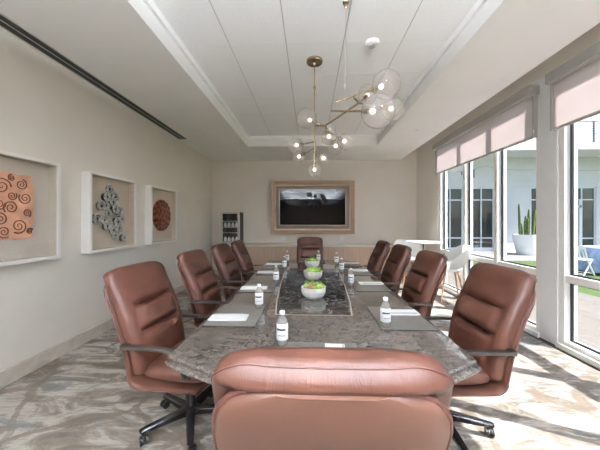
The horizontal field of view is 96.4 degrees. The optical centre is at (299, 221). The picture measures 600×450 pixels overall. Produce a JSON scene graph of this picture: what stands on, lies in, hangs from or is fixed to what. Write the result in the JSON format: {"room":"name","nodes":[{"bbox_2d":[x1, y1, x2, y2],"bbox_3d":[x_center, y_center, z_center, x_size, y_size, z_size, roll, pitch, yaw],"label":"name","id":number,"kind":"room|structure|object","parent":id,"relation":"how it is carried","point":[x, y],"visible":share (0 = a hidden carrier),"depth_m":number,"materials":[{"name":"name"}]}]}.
{"room":"conference room","nodes":[
{"label":"conference room","id":0,"kind":"room"},
{"bbox_2d":[0,30,211,371],"bbox_3d":[-2.749,-0.354,0.758,0.150,3.600,13.310,0,0,2],"label":"wall","id":1,"kind":"structure","parent":0,"point":[47,112],"depth_m":3.09,"materials":[{"name":"paint"}]},
{"bbox_2d":[0,150,60,265],"bbox_3d":[-2.556,-0.117,2.362,0.114,0.975,0.850,0,0,2],"label":"framed picture","id":2,"kind":"object","parent":1,"relation":"attached to","point":[30,187],"visible":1,"depth_m":2.54,"materials":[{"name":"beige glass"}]},
{"bbox_2d":[0,284,184,388],"bbox_3d":[-2.665,1.376,0.745,0.018,0.140,13.286,0,0,2],"label":"baseboard","id":3,"kind":"structure","parent":1,"relation":"attached to","point":[15,372],"depth_m":2.79,"materials":[{"name":"paint"}]},
{"bbox_2d":[81,171,136,253],"bbox_3d":[-2.510,-0.117,3.581,0.114,0.975,0.850,0,0,2],"label":"framed picture","id":4,"kind":"object","parent":1,"relation":"attached to","point":[108,202],"visible":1,"depth_m":3.51,"materials":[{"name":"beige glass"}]},
{"bbox_2d":[145,185,176,244],"bbox_3d":[-2.465,-0.117,4.800,0.114,0.975,0.850,0,0,2],"label":"framed picture","id":5,"kind":"object","parent":1,"relation":"attached to","point":[160,203],"visible":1,"depth_m":4.76,"materials":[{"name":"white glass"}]},
{"bbox_2d":[0,0,599,160],"bbox_3d":[0.204,-1.907,0.648,5.760,0.454,13.310,0,0,2],"label":"ceiling","id":6,"kind":"structure","parent":0,"point":[121,43],"depth_m":2.90,"materials":[{"name":"paint"}]},
{"bbox_2d":[0,12,186,138],"bbox_3d":[-2.489,-1.679,2.094,0.170,0.010,6.660,0,0,2],"label":"ceiling vent","id":7,"kind":"object","parent":6,"relation":"in","point":[6,23],"visible":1,"depth_m":2.91,"materials":[{"name":"black metal"}]},
{"bbox_2d":[143,0,487,139],"bbox_3d":[0.136,-1.873,2.512,2.855,0.075,6.830,0,0,2],"label":"trim","id":8,"kind":"structure","parent":6,"relation":"attached to","point":[150,4],"depth_m":3.22,"materials":[{"name":"paint"}]},
{"bbox_2d":[0,274,599,449],"bbox_3d":[0.154,1.506,0.650,5.860,0.120,13.510,0,0,2],"label":"floor","id":9,"kind":"structure","parent":0,"point":[83,398],"depth_m":2.10,"materials":[{"name":"carpet"}]},
{"bbox_2d":[103,261,214,449],"bbox_3d":[-0.888,0.880,1.962,0.828,1.132,0.638,0,0,10],"label":"chair","id":10,"kind":"object","parent":9,"relation":"on","point":[141,300],"visible":0.78,"depth_m":1.81,"materials":[{"name":"brown leather"}]},
{"bbox_2d":[176,249,239,327],"bbox_3d":[-0.853,0.880,2.935,0.828,1.132,0.638,0,0,6],"label":"chair","id":11,"kind":"object","parent":9,"relation":"on","point":[199,279],"visible":0.62,"depth_m":2.77,"materials":[{"name":"brown leather"}]},
{"bbox_2d":[211,243,255,299],"bbox_3d":[-0.804,0.880,3.843,0.828,1.132,0.638,0,0,5],"label":"chair","id":12,"kind":"object","parent":9,"relation":"on","point":[224,260],"visible":0.64,"depth_m":3.66,"materials":[{"name":"brown leather"}]},
{"bbox_2d":[231,240,263,284],"bbox_3d":[-0.736,0.880,4.606,0.828,1.132,0.638,0,0,2],"label":"chair","id":13,"kind":"object","parent":9,"relation":"on","point":[243,259],"visible":0.58,"depth_m":4.38,"materials":[{"name":"brown leather"}]},
{"bbox_2d":[297,237,322,258],"bbox_3d":[0.204,0.880,5.323,0.638,1.132,0.828,0,0,2],"label":"chair","id":14,"kind":"object","parent":9,"relation":"on","point":[306,246],"visible":0.4,"depth_m":5.53,"materials":[{"name":"brown leather"}]},
{"bbox_2d":[228,243,393,278],"bbox_3d":[0.203,1.014,7.050,4.560,0.865,0.475,0,0,2],"label":"credenza","id":15,"kind":"object","parent":9,"relation":"on","point":[260,253],"visible":0.27,"depth_m":6.84,"materials":[{"name":"brown wood"}]},
{"bbox_2d":[221,212,242,243],"bbox_3d":[-1.800,0.164,7.141,0.480,0.835,0.423,0,0,2],"label":"beverage cooler","id":16,"kind":"object","parent":15,"relation":"on","point":[227,217],"visible":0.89,"depth_m":7.14,"materials":[{"name":"black plastic"}]},
{"bbox_2d":[164,259,481,384],"bbox_3d":[0.167,1.076,3.121,1.672,0.741,3.978,0,0,2],"label":"conference table","id":17,"kind":"object","parent":9,"relation":"on","point":[342,315],"visible":0.55,"depth_m":1.76,"materials":[{"name":"grey stone"}]},
{"bbox_2d":[202,304,265,326],"bbox_3d":[-0.474,0.702,2.039,0.360,0.006,0.470,0,0,2],"label":"placemat","id":18,"kind":"object","parent":17,"relation":"on","point":[254,313],"visible":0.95,"depth_m":2.05,"materials":[{"name":"grey leather"}]},
{"bbox_2d":[208,314,248,320],"bbox_3d":[-0.517,0.691,1.951,0.270,0.017,0.110,0,0,0],"label":"notepad","id":19,"kind":"object","parent":18,"relation":"on","point":[215,317],"visible":1,"depth_m":1.94,"materials":[{"name":"paper"}]},
{"bbox_2d":[255,284,262,308],"bbox_3d":[-0.334,0.603,2.184,0.066,0.193,0.067,0,0,-6],"label":"water bottle","id":20,"kind":"object","parent":18,"relation":"on","point":[258,294],"visible":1,"depth_m":2.16,"materials":[{"name":"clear plastic"}]},
{"bbox_2d":[238,281,277,292],"bbox_3d":[-0.441,0.702,2.918,0.360,0.006,0.470,0,0,2],"label":"placemat","id":21,"kind":"object","parent":17,"relation":"on","point":[271,286],"visible":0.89,"depth_m":2.95,"materials":[{"name":"grey leather"}]},
{"bbox_2d":[240,286,266,289],"bbox_3d":[-0.485,0.691,2.830,0.270,0.017,0.110,0,0,-1],"label":"notepad","id":22,"kind":"object","parent":21,"relation":"on","point":[242,287],"visible":1,"depth_m":2.82,"materials":[{"name":"paper"}]},
{"bbox_2d":[273,265,278,282],"bbox_3d":[-0.279,0.603,3.112,0.066,0.193,0.067,0,0,-13],"label":"water bottle","id":23,"kind":"object","parent":21,"relation":"on","point":[275,273],"visible":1,"depth_m":3.09,"materials":[{"name":"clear plastic"}]},
{"bbox_2d":[255,268,284,274],"bbox_3d":[-0.408,0.702,3.798,0.360,0.006,0.470,0,0,2],"label":"placemat","id":24,"kind":"object","parent":17,"relation":"on","point":[281,271],"visible":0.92,"depth_m":3.86,"materials":[{"name":"grey leather"}]},
{"bbox_2d":[257,271,272,272],"bbox_3d":[-0.452,0.691,3.709,0.270,0.017,0.110,0,0,-1],"label":"notepad","id":25,"kind":"object","parent":24,"relation":"on","point":[258,271],"visible":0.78,"depth_m":3.66,"materials":[{"name":"paper"}]},
{"bbox_2d":[265,261,288,265],"bbox_3d":[-0.381,0.702,4.537,0.360,0.006,0.470,0,0,2],"label":"placemat","id":26,"kind":"object","parent":17,"relation":"on","point":[269,261],"visible":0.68,"depth_m":4.63,"materials":[{"name":"grey leather"}]},
{"bbox_2d":[266,263,281,264],"bbox_3d":[-0.424,0.691,4.449,0.270,0.017,0.110,0,0,3],"label":"notepad","id":27,"kind":"object","parent":26,"relation":"on","point":[266,263],"visible":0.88,"depth_m":4.43,"materials":[{"name":"paper"}]},
{"bbox_2d":[282,256,286,266],"bbox_3d":[-0.235,0.609,4.031,0.066,0.193,0.067,0,0,-12],"label":"water bottle","id":28,"kind":"object","parent":17,"relation":"on","point":[284,262],"visible":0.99,"depth_m":4.01,"materials":[{"name":"clear plastic"}]},
{"bbox_2d":[298,259,324,261],"bbox_3d":[0.211,0.702,4.856,0.470,0.006,0.360,0,0,2],"label":"placemat","id":29,"kind":"object","parent":17,"relation":"on","point":[300,260],"visible":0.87,"depth_m":4.87,"materials":[{"name":"grey leather"}]},
{"bbox_2d":[305,256,319,267],"bbox_3d":[0.191,0.620,4.216,0.234,0.170,0.234,0,0,41],"label":"succulent bowl","id":30,"kind":"object","parent":17,"relation":"on","point":[312,261],"visible":1,"depth_m":4.13,"materials":[{"name":"white ceramic"}]},
{"bbox_2d":[304,266,321,279],"bbox_3d":[0.160,0.621,3.326,0.234,0.168,0.234,0,0,-27],"label":"succulent bowl","id":31,"kind":"object","parent":17,"relation":"on","point":[314,273],"visible":1,"depth_m":3.25,"materials":[{"name":"white ceramic"}]},
{"bbox_2d":[301,279,325,298],"bbox_3d":[0.127,0.619,2.517,0.234,0.171,0.234,0,0,-9],"label":"succulent bowl","id":32,"kind":"object","parent":17,"relation":"on","point":[311,290],"visible":1,"depth_m":2.44,"materials":[{"name":"white ceramic"}]},
{"bbox_2d":[274,342,356,347],"bbox_3d":[0.082,0.702,1.383,0.470,0.006,0.360,0,0,2],"label":"placemat","id":33,"kind":"object","parent":17,"relation":"on","point":[276,344],"visible":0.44,"depth_m":1.53,"materials":[{"name":"grey leather"}]},
{"bbox_2d":[277,310,287,343],"bbox_3d":[-0.101,0.603,1.530,0.066,0.193,0.067,0,0,2],"label":"water bottle","id":34,"kind":"object","parent":33,"relation":"on","point":[282,325],"visible":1,"depth_m":1.50,"materials":[{"name":"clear plastic"}]},
{"bbox_2d":[325,343,344,346],"bbox_3d":[0.187,0.691,1.386,0.110,0.017,0.270,0,0,4],"label":"notepad","id":35,"kind":"object","parent":33,"relation":"on","point":[326,344],"visible":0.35,"depth_m":1.50,"materials":[{"name":"paper"}]},
{"bbox_2d":[339,258,343,271],"bbox_3d":[0.593,0.609,3.820,0.066,0.193,0.067,0,0,11],"label":"water bottle","id":36,"kind":"object","parent":17,"relation":"on","point":[341,264],"visible":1,"depth_m":3.80,"materials":[{"name":"clear plastic"}]},
{"bbox_2d":[337,262,362,266],"bbox_3d":[0.818,0.702,4.473,0.360,0.006,0.470,0,0,2],"label":"placemat","id":37,"kind":"object","parent":17,"relation":"on","point":[345,265],"visible":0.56,"depth_m":4.31,"materials":[{"name":"grey leather"}]},
{"bbox_2d":[348,268,353,285],"bbox_3d":[0.567,0.609,2.981,0.066,0.193,0.067,0,0,15],"label":"water bottle","id":38,"kind":"object","parent":17,"relation":"on","point":[350,275],"visible":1,"depth_m":2.96,"materials":[{"name":"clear plastic"}]},
{"bbox_2d":[342,269,371,274],"bbox_3d":[0.791,0.702,3.773,0.360,0.006,0.470,0,0,2],"label":"placemat","id":39,"kind":"object","parent":17,"relation":"on","point":[346,271],"visible":0.77,"depth_m":3.71,"materials":[{"name":"grey leather"}]},
{"bbox_2d":[348,269,367,270],"bbox_3d":[0.835,0.691,3.861,0.270,0.017,0.110,0,0,2],"label":"notepad","id":40,"kind":"object","parent":39,"relation":"on","point":[348,269],"visible":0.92,"depth_m":3.81,"materials":[{"name":"paper"}]},
{"bbox_2d":[351,281,391,291],"bbox_3d":[0.761,0.702,2.954,0.360,0.006,0.470,0,0,2],"label":"placemat","id":41,"kind":"object","parent":17,"relation":"on","point":[378,288],"visible":0.81,"depth_m":2.86,"materials":[{"name":"grey leather"}]},
{"bbox_2d":[358,282,383,284],"bbox_3d":[0.804,0.691,3.042,0.270,0.017,0.110,0,0,0],"label":"notepad","id":42,"kind":"object","parent":41,"relation":"on","point":[360,283],"visible":1,"depth_m":2.99,"materials":[{"name":"paper"}]},
{"bbox_2d":[367,307,437,330],"bbox_3d":[0.724,0.702,1.974,0.360,0.006,0.470,0,0,2],"label":"placemat","id":43,"kind":"object","parent":17,"relation":"on","point":[398,322],"visible":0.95,"depth_m":1.86,"materials":[{"name":"grey leather"}]},
{"bbox_2d":[380,297,390,326],"bbox_3d":[0.575,0.603,1.800,0.066,0.193,0.067,0,0,-3],"label":"water bottle","id":44,"kind":"object","parent":43,"relation":"on","point":[385,311],"visible":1,"depth_m":1.77,"materials":[{"name":"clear plastic"}]},
{"bbox_2d":[391,309,419,314],"bbox_3d":[0.768,0.691,2.063,0.270,0.017,0.110,0,0,0],"label":"notepad","id":45,"kind":"object","parent":43,"relation":"on","point":[393,311],"visible":0.65,"depth_m":2.04,"materials":[{"name":"paper"}]},
{"bbox_2d":[211,347,453,449],"bbox_3d":[0.075,0.865,0.946,0.638,1.162,0.828,0,0,2],"label":"chair","id":46,"kind":"object","parent":9,"relation":"on","point":[266,398],"visible":1,"depth_m":0.56,"materials":[{"name":"brown leather"}]},
{"bbox_2d":[363,240,389,277],"bbox_3d":[1.067,0.880,4.540,0.828,1.132,0.638,0,0,1],"label":"chair","id":47,"kind":"object","parent":9,"relation":"on","point":[376,261],"visible":0.46,"depth_m":4.32,"materials":[{"name":"brown leather"}]},
{"bbox_2d":[374,244,411,293],"bbox_3d":[1.072,0.880,3.720,0.828,1.132,0.638,0,0,0],"label":"chair","id":48,"kind":"object","parent":9,"relation":"on","point":[395,266],"visible":0.49,"depth_m":3.53,"materials":[{"name":"brown leather"}]},
{"bbox_2d":[394,239,421,285],"bbox_3d":[2.503,0.935,6.207,0.630,1.028,0.551,0,0,2],"label":"stool","id":49,"kind":"object","parent":9,"relation":"on","point":[416,248],"visible":0.27,"depth_m":6.34,"materials":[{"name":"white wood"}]},
{"bbox_2d":[391,250,447,315],"bbox_3d":[1.065,0.880,2.862,0.828,1.132,0.638,0,0,-1],"label":"chair","id":50,"kind":"object","parent":9,"relation":"on","point":[424,278],"visible":0.54,"depth_m":2.69,"materials":[{"name":"brown leather"}]},
{"bbox_2d":[406,240,442,249],"bbox_3d":[2.569,0.926,5.558,0.700,1.040,0.700,0,0,2],"label":"bar table","id":51,"kind":"object","parent":9,"relation":"on","point":[423,243],"visible":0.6,"depth_m":5.53,"materials":[{"name":"silver metal"}]},
{"bbox_2d":[435,245,470,303],"bbox_3d":[2.778,0.935,4.870,0.551,1.028,0.630,0,0,15],"label":"stool","id":52,"kind":"object","parent":9,"relation":"on","point":[457,257],"visible":0.73,"depth_m":4.72,"materials":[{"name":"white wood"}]},
{"bbox_2d":[424,263,536,449],"bbox_3d":[1.094,0.880,1.903,0.828,1.132,0.638,0,0,-2],"label":"chair","id":53,"kind":"object","parent":9,"relation":"on","point":[492,310],"visible":0.71,"depth_m":1.74,"materials":[{"name":"brown leather"}]},
{"bbox_2d":[212,149,416,270],"bbox_3d":[0.381,-0.354,7.376,5.910,3.600,0.150,0,0,2],"label":"wall","id":54,"kind":"structure","parent":0,"point":[385,190],"depth_m":7.28,"materials":[{"name":"paint"}]},
{"bbox_2d":[213,269,407,275],"bbox_3d":[0.362,1.376,7.293,5.542,0.140,0.018,0,0,2],"label":"baseboard","id":55,"kind":"structure","parent":54,"relation":"attached to","point":[215,270],"depth_m":7.38,"materials":[{"name":"paint"}]},
{"bbox_2d":[271,180,354,233],"bbox_3d":[0.336,-0.394,7.242,2.250,1.430,0.119,0,0,2],"label":"wall tv","id":56,"kind":"object","parent":54,"relation":"attached to","point":[297,207],"visible":1,"depth_m":7.23,"materials":[{"name":"brown wood"}]},
{"bbox_2d":[153,0,476,135],"bbox_3d":[0.136,-1.956,2.512,2.855,0.108,6.830,0,0,2],"label":"ceiling","id":57,"kind":"structure","parent":0,"point":[254,53],"depth_m":2.99,"materials":[{"name":"white paint"}]},
{"bbox_2d":[287,0,404,176],"bbox_3d":[0.369,-1.219,2.598,0.645,1.365,1.698,0,0,-27],"label":"chandelier","id":58,"kind":"object","parent":57,"relation":"hanging from","point":[314,61],"visible":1,"depth_m":2.81,"materials":[{"name":"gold metal"}]},
{"bbox_2d":[337,136,345,142],"bbox_3d":[0.442,-0.875,2.840,0.096,0.085,0.060,0,0,2],"label":"socket","id":59,"kind":"object","parent":58,"relation":"attached to","point":[338,137],"depth_m":2.83,"materials":[{"name":"gold metal"}]},
{"bbox_2d":[361,108,375,113],"bbox_3d":[0.488,-0.792,1.917,0.094,0.060,0.087,0,0,2],"label":"socket","id":60,"kind":"object","parent":58,"relation":"attached to","point":[364,111],"depth_m":1.91,"materials":[{"name":"gold metal"}]},
{"bbox_2d":[370,84,383,91],"bbox_3d":[0.633,-1.103,2.206,0.106,0.050,0.066,0,0,2],"label":"socket","id":61,"kind":"object","parent":58,"relation":"attached to","point":[381,86],"depth_m":2.19,"materials":[{"name":"gold metal"}]},
{"bbox_2d":[380,105,392,111],"bbox_3d":[0.738,-0.965,2.274,0.108,0.054,0.041,0,0,2],"label":"socket","id":62,"kind":"object","parent":58,"relation":"attached to","point":[383,107],"depth_m":2.26,"materials":[{"name":"gold metal"}]},
{"bbox_2d":[365,37,378,48],"bbox_3d":[0.761,-1.875,2.833,0.144,0.055,0.144,0,0,2],"label":"smoke detector","id":63,"kind":"object","parent":57,"relation":"attached to","point":[371,43],"visible":1,"depth_m":2.80,"materials":[{"name":"white plastic"}]},
{"bbox_2d":[417,23,599,252],"bbox_3d":[2.982,-0.354,0.544,0.200,3.600,13.310,0,0,2],"label":"wall","id":64,"kind":"structure","parent":0,"point":[427,181],"depth_m":6.02,"materials":[{"name":"paint"}]},
{"bbox_2d":[439,79,539,337],"bbox_3d":[3.103,-0.174,4.655,0.185,3.240,2.645,0,0,2],"label":"window","id":65,"kind":"structure","parent":64,"relation":"in","point":[500,158],"depth_m":4.12,"materials":[{"name":"white metal"}]},
{"bbox_2d":[432,85,539,174],"bbox_3d":[2.969,-1.381,4.660,0.135,0.655,2.645,0,0,2],"label":"roller blind","id":66,"kind":"object","parent":65,"relation":"attached to","point":[514,121],"visible":1,"depth_m":4.08,"materials":[{"name":"fabric"}]},
{"bbox_2d":[439,288,599,370],"bbox_3d":[2.832,1.440,-0.061,0.055,0.012,12.090,0,0,2],"label":"trim","id":67,"kind":"structure","parent":64,"relation":"attached to","point":[539,338],"depth_m":3.13,"materials":[{"name":"metal"}]},
{"bbox_2d":[545,41,599,130],"bbox_3d":[2.859,-1.381,1.739,0.135,0.655,2.750,0,0,2],"label":"roller blind","id":68,"kind":"object","parent":64,"relation":"attached to","point":[575,84],"visible":1,"depth_m":2.81,"materials":[{"name":"fabric"}]},
{"bbox_2d":[555,122,599,368],"bbox_3d":[2.994,-0.174,1.732,0.185,3.240,2.745,0,0,2],"label":"window","id":69,"kind":"structure","parent":64,"relation":"in","point":[569,280],"depth_m":3.03,"materials":[{"name":"white metal"}]},
{"bbox_2d":[540,67,557,343],"bbox_3d":[3.082,-0.174,3.217,0.200,3.240,0.230,0,0,2],"label":"pillar","id":70,"kind":"structure","parent":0,"point":[548,139],"depth_m":3.22,"materials":[{"name":"paint"}]},
{"label":"outside","id":71,"kind":"structure","parent":0,"visible":0},
{"bbox_2d":[447,166,594,174],"bbox_3d":[12.022,-1.971,10.085,15.277,0.275,0.498,0,0,2],"label":"string lights","id":72,"kind":"object","parent":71,"point":[483,166],"visible":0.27,"depth_m":10.15},
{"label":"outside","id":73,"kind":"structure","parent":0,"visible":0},
{"bbox_2d":[473,251,535,260],"bbox_3d":[15.014,1.556,12.673,22.940,0.180,5.550,0,0,2],"label":"ground","id":74,"kind":"structure","parent":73,"point":[511,256],"depth_m":11.39,"materials":[{"name":"white concrete"}]},
{"bbox_2d":[447,114,599,251],"bbox_3d":[12.984,-2.634,12.724,19.000,8.200,1.800,0,0,2],"label":"building","id":75,"kind":"structure","parent":74,"relation":"on","point":[521,158],"depth_m":13.40,"materials":[{"name":"white paint"}]},
{"bbox_2d":[512,204,535,254],"bbox_3d":[10.208,0.316,12.077,1.040,2.300,1.040,0,0,2],"label":"planter","id":76,"kind":"object","parent":74,"relation":"on","point":[524,244],"visible":0.95,"depth_m":11.97,"materials":[{"name":"white ceramic"}]},
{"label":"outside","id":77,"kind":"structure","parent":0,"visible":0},
{"bbox_2d":[447,267,599,350],"bbox_3d":[4.383,1.556,1.062,2.560,0.180,18.450,0,0,2],"label":"ground","id":78,"kind":"structure","parent":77,"point":[588,305],"depth_m":4.16,"materials":[{"name":"beige concrete"}]},
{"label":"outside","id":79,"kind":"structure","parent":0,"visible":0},
{"bbox_2d":[473,261,599,296],"bbox_3d":[15.845,1.561,0.634,20.380,0.170,18.450,0,0,2],"label":"lawn","id":80,"kind":"structure","parent":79,"point":[584,290],"depth_m":7.26,"materials":[{"name":"green plant"}]},
{"bbox_2d":[578,246,594,275],"bbox_3d":[7.769,1.067,7.460,0.500,0.841,0.464,0,0,-18],"label":"folding chair","id":81,"kind":"object","parent":80,"relation":"on","point":[579,247],"visible":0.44,"depth_m":7.26,"materials":[{"name":"white plastic"}]},
{"bbox_2d":[578,245,599,272],"bbox_3d":[9.041,1.099,7.618,1.765,0.755,1.765,0,0,2],"label":"table","id":82,"kind":"object","parent":80,"relation":"on","point":[593,251],"visible":0.73,"depth_m":7.62,"materials":[{"name":"blue fabric"}]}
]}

